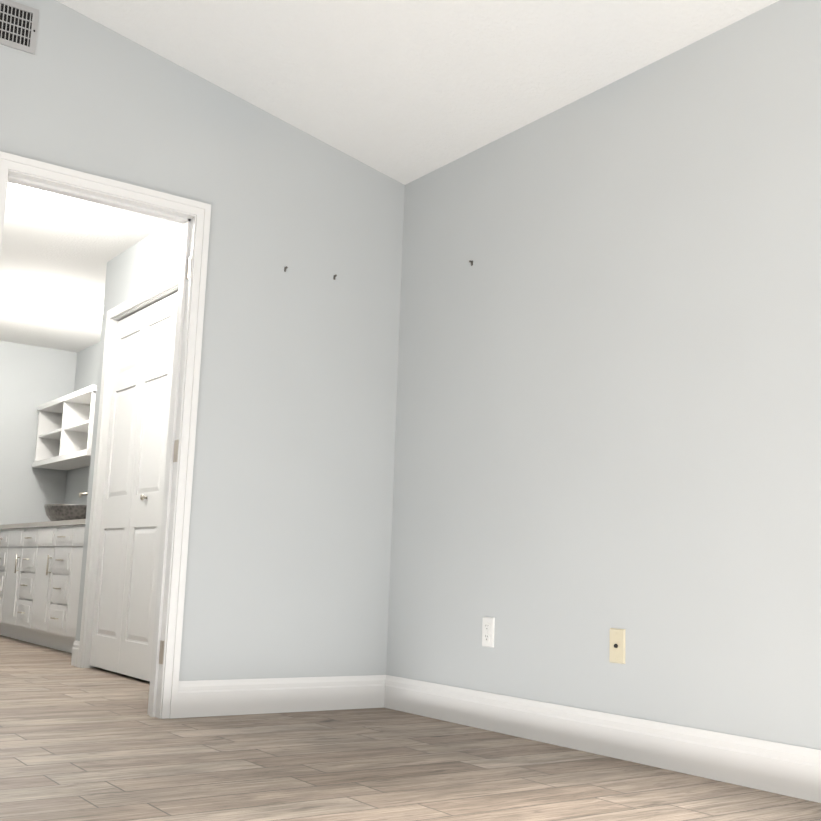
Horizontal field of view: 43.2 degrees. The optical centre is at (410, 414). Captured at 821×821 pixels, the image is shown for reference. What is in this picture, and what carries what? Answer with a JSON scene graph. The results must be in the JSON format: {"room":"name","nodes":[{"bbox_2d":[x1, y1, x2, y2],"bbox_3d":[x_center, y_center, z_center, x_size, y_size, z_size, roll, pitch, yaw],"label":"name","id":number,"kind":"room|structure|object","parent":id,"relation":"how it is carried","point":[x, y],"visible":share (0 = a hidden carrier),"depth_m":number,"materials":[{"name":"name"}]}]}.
{"room":"empty bedroom","nodes":[
{"label":"empty bedroom","id":0,"kind":"room"},
{"bbox_2d":[0,182,169,351],"bbox_3d":[-2.523,-1.002,6.535,2.650,0.100,5.126,8,-11,-35],"label":"ceiling","id":1,"kind":"structure","parent":0,"point":[58,252],"depth_m":6.42,"materials":[{"name":"white paint"}]},
{"bbox_2d":[69,302,102,319],"bbox_3d":[-2.339,-0.738,7.579,0.300,0.085,0.300,8,-11,-35],"label":"light","id":2,"kind":"object","parent":1,"relation":"attached to","point":[88,311],"visible":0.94,"depth_m":7.48,"materials":[{"name":"white"}]},
{"bbox_2d":[0,221,182,640],"bbox_3d":[-2.568,0.252,6.339,2.650,2.440,5.126,8,-11,-35],"label":"wall","id":3,"kind":"structure","parent":0,"point":[32,378],"depth_m":8.82,"materials":[{"name":"grey paint"}]},
{"bbox_2d":[32,385,96,469],"bbox_3d":[-2.678,0.135,8.397,0.312,0.530,1.424,8,-11,-35],"label":"wall shelf","id":4,"kind":"object","parent":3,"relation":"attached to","point":[64,432],"visible":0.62,"depth_m":8.39,"materials":[{"name":"white wood"}]},
{"bbox_2d":[71,641,79,666],"bbox_3d":[-2.580,1.382,6.121,2.450,0.140,5.026,8,-11,-35],"label":"baseboard","id":5,"kind":"structure","parent":3,"relation":"attached to","point":[75,654],"depth_m":6.03,"materials":[{"name":"white wood"}]},
{"bbox_2d":[78,272,179,667],"bbox_3d":[-1.256,0.317,5.358,0.118,2.102,1.964,8,-11,-35],"label":"trim","id":6,"kind":"structure","parent":3,"relation":"attached to","point":[167,287],"depth_m":6.05,"materials":[{"name":"white wood"}]},
{"bbox_2d":[90,292,177,680],"bbox_3d":[-1.268,0.343,5.346,0.065,2.015,1.836,8,-11,-35],"label":"door","id":7,"kind":"structure","parent":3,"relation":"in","point":[125,594],"depth_m":5.69,"materials":[{"name":"painted wood"},{"name":"brushed nickel"}]},
{"bbox_2d":[0,0,404,680],"bbox_3d":[-1.505,-0.441,3.946,3.710,3.143,0.120,8,-11,-35],"label":"wall","id":8,"kind":"structure","parent":0,"point":[290,532],"depth_m":4.46,"materials":[{"name":"grey paint"}]},
{"bbox_2d":[0,0,38,54],"bbox_3d":[-1.621,-1.511,3.921,0.410,0.184,0.010,8,-11,-35],"label":"air vent","id":9,"kind":"object","parent":8,"relation":"in","point":[18,25],"visible":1,"depth_m":4.00,"materials":[{"name":"silver metal"}]},
{"bbox_2d":[0,151,210,718],"bbox_3d":[-1.282,0.108,4.034,0.880,2.102,0.154,8,-11,-35],"label":"door frame","id":10,"kind":"structure","parent":8,"relation":"attached to","point":[192,216],"depth_m":4.19,"materials":[{"name":"white painted wood"}]},
{"bbox_2d":[0,635,820,820],"bbox_3d":[-1.578,1.202,4.032,4.080,0.080,9.840,8,-11,-35],"label":"floor","id":11,"kind":"structure","parent":0,"point":[87,744],"depth_m":3.11,"materials":[{"name":"brown wood"}]},
{"bbox_2d":[0,492,87,652],"bbox_3d":[-2.513,1.093,7.697,0.606,1.205,2.580,8,-11,-35],"label":"bathroom vanity","id":12,"kind":"object","parent":11,"relation":"on","point":[40,569],"visible":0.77,"depth_m":7.40,"materials":[{"name":"white wood"}]},
{"bbox_2d":[56,0,778,184],"bbox_3d":[-0.097,-1.936,2.247,3.710,0.816,4.575,8,-11,-35],"label":"ceiling","id":13,"kind":"structure","parent":0,"point":[404,92],"depth_m":4.05,"materials":[{"name":"white paint"}]},
{"bbox_2d":[386,0,820,749],"bbox_3d":[1.306,-0.143,3.021,0.120,2.470,4.574,8,-11,-35],"label":"wall","id":14,"kind":"structure","parent":0,"point":[608,410],"depth_m":3.66,"materials":[{"name":"grey paint"}]},
{"bbox_2d":[482,617,494,647],"bbox_3d":[0.307,0.867,4.124,0.010,0.117,0.072,8,-11,-35],"label":"outlet","id":15,"kind":"object","parent":14,"relation":"attached to","point":[488,625],"visible":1,"depth_m":4.12,"materials":[{"name":"white plastic"}]},
{"bbox_2d":[176,675,820,802],"bbox_3d":[-0.230,0.800,1.867,3.470,0.140,4.454,8,-11,-35],"label":"baseboard","id":16,"kind":"structure","parent":14,"relation":"attached to","point":[782,769],"depth_m":3.80,"materials":[{"name":"white wood"}]},
{"bbox_2d":[609,628,624,663],"bbox_3d":[0.706,0.796,3.564,0.014,0.117,0.072,8,-11,-35],"label":"outlet","id":17,"kind":"object","parent":14,"relation":"attached to","point":[617,647],"visible":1,"depth_m":3.56,"materials":[{"name":"beige plastic"}]}
]}

